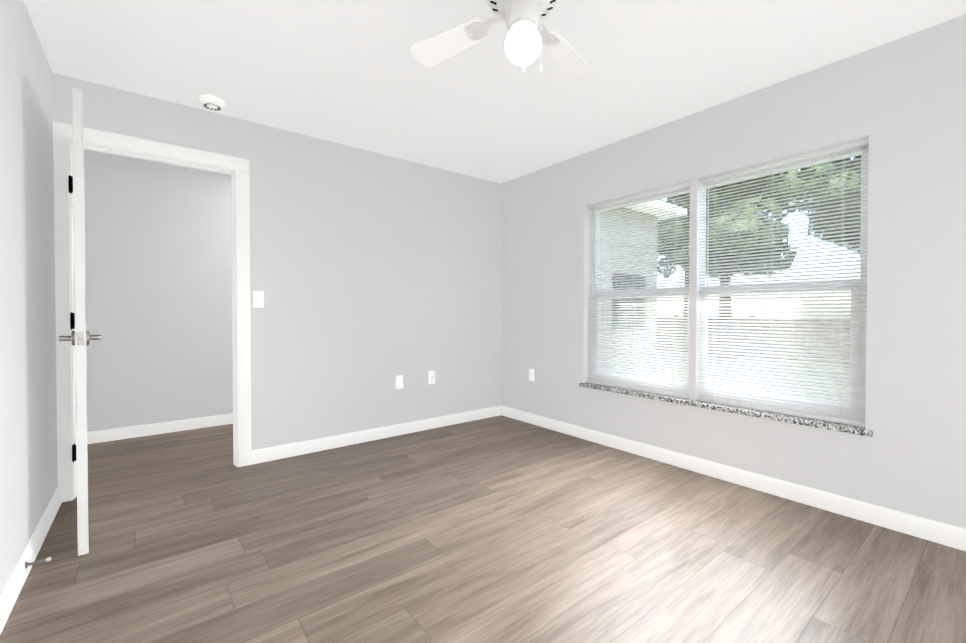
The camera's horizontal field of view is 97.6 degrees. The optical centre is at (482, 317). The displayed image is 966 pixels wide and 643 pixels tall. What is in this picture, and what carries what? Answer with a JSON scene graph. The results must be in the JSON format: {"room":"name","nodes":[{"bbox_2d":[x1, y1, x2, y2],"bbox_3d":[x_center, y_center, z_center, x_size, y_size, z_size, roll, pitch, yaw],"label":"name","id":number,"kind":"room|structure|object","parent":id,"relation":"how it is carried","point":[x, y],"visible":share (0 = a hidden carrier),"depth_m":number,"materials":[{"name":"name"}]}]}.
{"room":"empty bedroom","nodes":[
{"label":"empty bedroom","id":0,"kind":"room"},
{"bbox_2d":[0,0,57,594],"bbox_3d":[-1.006,-0.136,0.510,0.120,2.400,4.623,-1,1,-38],"label":"wall","id":1,"kind":"structure","parent":0,"point":[28,443],"depth_m":1.78,"materials":[{"name":"white paint"}]},
{"bbox_2d":[0,486,61,633],"bbox_3d":[-0.984,1.015,0.606,0.014,0.095,4.483,-1,1,-38],"label":"baseboard","id":2,"kind":"structure","parent":1,"relation":"attached to","point":[9,595],"depth_m":1.71,"materials":[{"name":"white"}]},
{"bbox_2d":[25,557,50,568],"bbox_3d":[-1.797,0.988,1.708,0.073,0.026,0.026,-1,1,-38],"label":"door stop","id":3,"kind":"object","parent":2,"relation":"attached to","point":[48,559],"visible":1,"depth_m":1.70,"materials":[{"name":"grey metal"}]},
{"bbox_2d":[84,149,232,431],"bbox_3d":[-2.520,-0.183,4.037,4.705,2.400,0.120,-1,1,-38],"label":"wall","id":4,"kind":"structure","parent":0,"point":[158,264],"depth_m":3.68,"materials":[{"name":"white paint"}]},
{"bbox_2d":[87,413,232,443],"bbox_3d":[-2.432,0.969,4.037,4.585,0.095,0.014,-1,1,-38],"label":"baseboard","id":5,"kind":"structure","parent":4,"relation":"attached to","point":[195,423],"depth_m":3.70,"materials":[{"name":"white wood"}]},
{"bbox_2d":[53,73,501,450],"bbox_3d":[-1.693,-0.169,2.987,4.705,2.400,0.120,-1,1,-38],"label":"wall","id":6,"kind":"structure","parent":0,"point":[373,275],"depth_m":3.40,"materials":[{"name":"white paint"}]},
{"bbox_2d":[59,88,100,555],"bbox_3d":[-2.027,0.021,2.145,0.179,2.018,0.862,-1,1,-38],"label":"door","id":7,"kind":"structure","parent":6,"relation":"in","point":[80,337],"depth_m":1.83,"materials":[{"name":"white wood"}]},
{"bbox_2d":[53,121,250,501],"bbox_3d":[-2.057,-0.030,2.703,0.986,2.128,0.156,-1,1,-38],"label":"door frame","id":8,"kind":"structure","parent":6,"relation":"attached to","point":[236,169],"depth_m":2.54,"materials":[{"name":"white wood"}]},
{"bbox_2d":[253,291,263,306],"bbox_3d":[-1.586,-0.129,2.987,0.070,0.115,0.014,-1,1,-38],"label":"switch plate","id":9,"kind":"object","parent":6,"relation":"attached to","point":[258,298],"visible":1,"depth_m":2.98,"materials":[{"name":"white plastic"}]},
{"bbox_2d":[251,406,499,464],"bbox_3d":[-0.726,0.974,3.679,2.297,0.095,0.014,-1,1,-38],"label":"baseboard","id":10,"kind":"structure","parent":6,"relation":"attached to","point":[320,444],"depth_m":3.47,"materials":[{"name":"white wood"}]},
{"bbox_2d":[396,375,402,388],"bbox_3d":[-0.726,0.561,3.678,0.070,0.115,0.008,-1,1,-38],"label":"electrical outlet","id":11,"kind":"object","parent":6,"relation":"attached to","point":[399,382],"visible":1,"depth_m":3.67,"materials":[{"name":"white plastic"}]},
{"bbox_2d":[429,371,434,383],"bbox_3d":[-0.466,0.549,3.876,0.070,0.115,0.017,-1,1,-38],"label":"outlet","id":12,"kind":"object","parent":6,"relation":"attached to","point":[431,377],"visible":1,"depth_m":3.88,"materials":[{"name":"white plastic"}]},
{"bbox_2d":[0,415,965,642],"bbox_3d":[-0.598,1.107,1.775,4.905,0.120,6.080,-1,1,-38],"label":"floor","id":13,"kind":"structure","parent":0,"point":[500,529],"depth_m":1.86,"materials":[{"name":"brown wood"}]},
{"bbox_2d":[24,0,965,183],"bbox_3d":[-0.598,-1.413,1.742,4.905,0.120,6.080,-1,1,-38],"label":"ceiling","id":14,"kind":"structure","parent":0,"point":[354,73],"depth_m":2.24,"materials":[{"name":"white paint"}]},
{"bbox_2d":[199,94,224,110],"bbox_3d":[-1.696,-1.340,2.647,0.138,0.050,0.138,-1,1,-38],"label":"smoke detector","id":15,"kind":"object","parent":14,"relation":"attached to","point":[212,102],"visible":1,"depth_m":2.62,"materials":[{"name":"white plastic"}]},
{"bbox_2d":[411,0,591,75],"bbox_3d":[0.151,-1.119,1.598,0.843,0.463,0.843,0,1,-9],"label":"ceiling fan","id":16,"kind":"object","parent":14,"relation":"attached to","point":[525,39],"visible":1,"depth_m":1.71,"materials":[{"name":"white"}]},
{"bbox_2d":[501,14,965,528],"bbox_3d":[1.250,-0.172,3.214,0.200,2.400,6.080,-1,1,-38],"label":"wall","id":17,"kind":"structure","parent":0,"point":[900,103],"depth_m":2.24,"materials":[{"name":"white paint"}]},
{"bbox_2d":[529,369,533,380],"bbox_3d":[0.466,0.550,4.052,0.008,0.115,0.070,-1,1,-38],"label":"electrical outlet","id":18,"kind":"object","parent":17,"relation":"attached to","point":[531,374],"visible":1,"depth_m":4.05,"materials":[{"name":"white plastic"}]},
{"bbox_2d":[579,382,872,436],"bbox_3d":[1.433,0.577,2.890,0.135,0.030,1.850,-1,1,-38],"label":"window sill","id":19,"kind":"structure","parent":17,"relation":"attached to","point":[834,426],"depth_m":2.60,"materials":[{"name":"granite"}]},
{"bbox_2d":[591,144,868,419],"bbox_3d":[1.480,-0.189,2.917,0.135,1.500,1.790,-1,1,-38],"label":"window","id":20,"kind":"structure","parent":17,"relation":"in","point":[694,289],"depth_m":2.86,"materials":[{"name":"white plastic"}]},
{"bbox_2d":[587,181,689,397],"bbox_3d":[1.153,-0.193,3.244,0.045,1.494,0.859,-1,1,-38],"label":"window blind","id":21,"kind":"object","parent":20,"relation":"attached to","point":[646,388],"visible":0.88,"depth_m":3.20,"materials":[{"name":"white plastic"}]},
{"bbox_2d":[698,138,868,426],"bbox_3d":[1.721,-0.183,2.522,0.045,1.494,0.859,-1,1,-38],"label":"window blind","id":22,"kind":"object","parent":20,"relation":"attached to","point":[799,412],"visible":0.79,"depth_m":2.46,"materials":[{"name":"white plastic"}]},
{"bbox_2d":[500,406,965,550],"bbox_3d":[1.580,0.988,2.638,0.014,0.095,4.503,-1,1,-38],"label":"baseboard","id":23,"kind":"structure","parent":17,"relation":"attached to","point":[931,530],"depth_m":2.46,"materials":[{"name":"white"}]},
{"label":"outside","id":24,"kind":"structure","parent":0,"visible":0},
{"bbox_2d":[625,319,849,401],"bbox_3d":[24.986,1.089,32.274,160.000,0.200,140.000,-1,1,-38],"label":"ground","id":25,"kind":"structure","parent":24,"point":[764,374],"depth_m":9.76,"materials":[{"name":"green plant"}]},
{"bbox_2d":[600,200,686,372],"bbox_3d":[0.580,-1.360,13.529,3.500,5.200,10.200,-1,1,-38],"label":"house","id":26,"kind":"structure","parent":25,"relation":"on","point":[631,268],"depth_m":9.89,"materials":[{"name":"beige"}]},
{"bbox_2d":[657,195,719,316],"bbox_3d":[15.693,-4.837,32.405,8.531,11.648,8.557,-1,1,-38],"label":"tree","id":27,"kind":"object","parent":25,"relation":"on","point":[677,255],"depth_m":31.66,"materials":[{"name":"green plant"}]},
{"bbox_2d":[657,162,836,358],"bbox_3d":[7.413,-2.235,12.490,5.238,6.977,4.655,-1,1,-38],"label":"tree","id":28,"kind":"object","parent":25,"relation":"on","point":[790,182],"depth_m":11.45,"materials":[{"name":"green plant"}]},
{"bbox_2d":[657,316,849,363],"bbox_3d":[12.170,0.661,8.229,0.120,1.300,26.090,-1,1,-38],"label":"fence","id":29,"kind":"object","parent":25,"relation":"on","point":[767,337],"depth_m":12.54,"materials":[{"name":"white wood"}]},
{"bbox_2d":[798,155,860,254],"bbox_3d":[13.836,-2.735,13.434,5.828,7.952,6.180,-1,1,-38],"label":"tree","id":30,"kind":"object","parent":25,"relation":"on","point":[846,190],"depth_m":14.05,"materials":[{"name":"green plant"}]}
]}

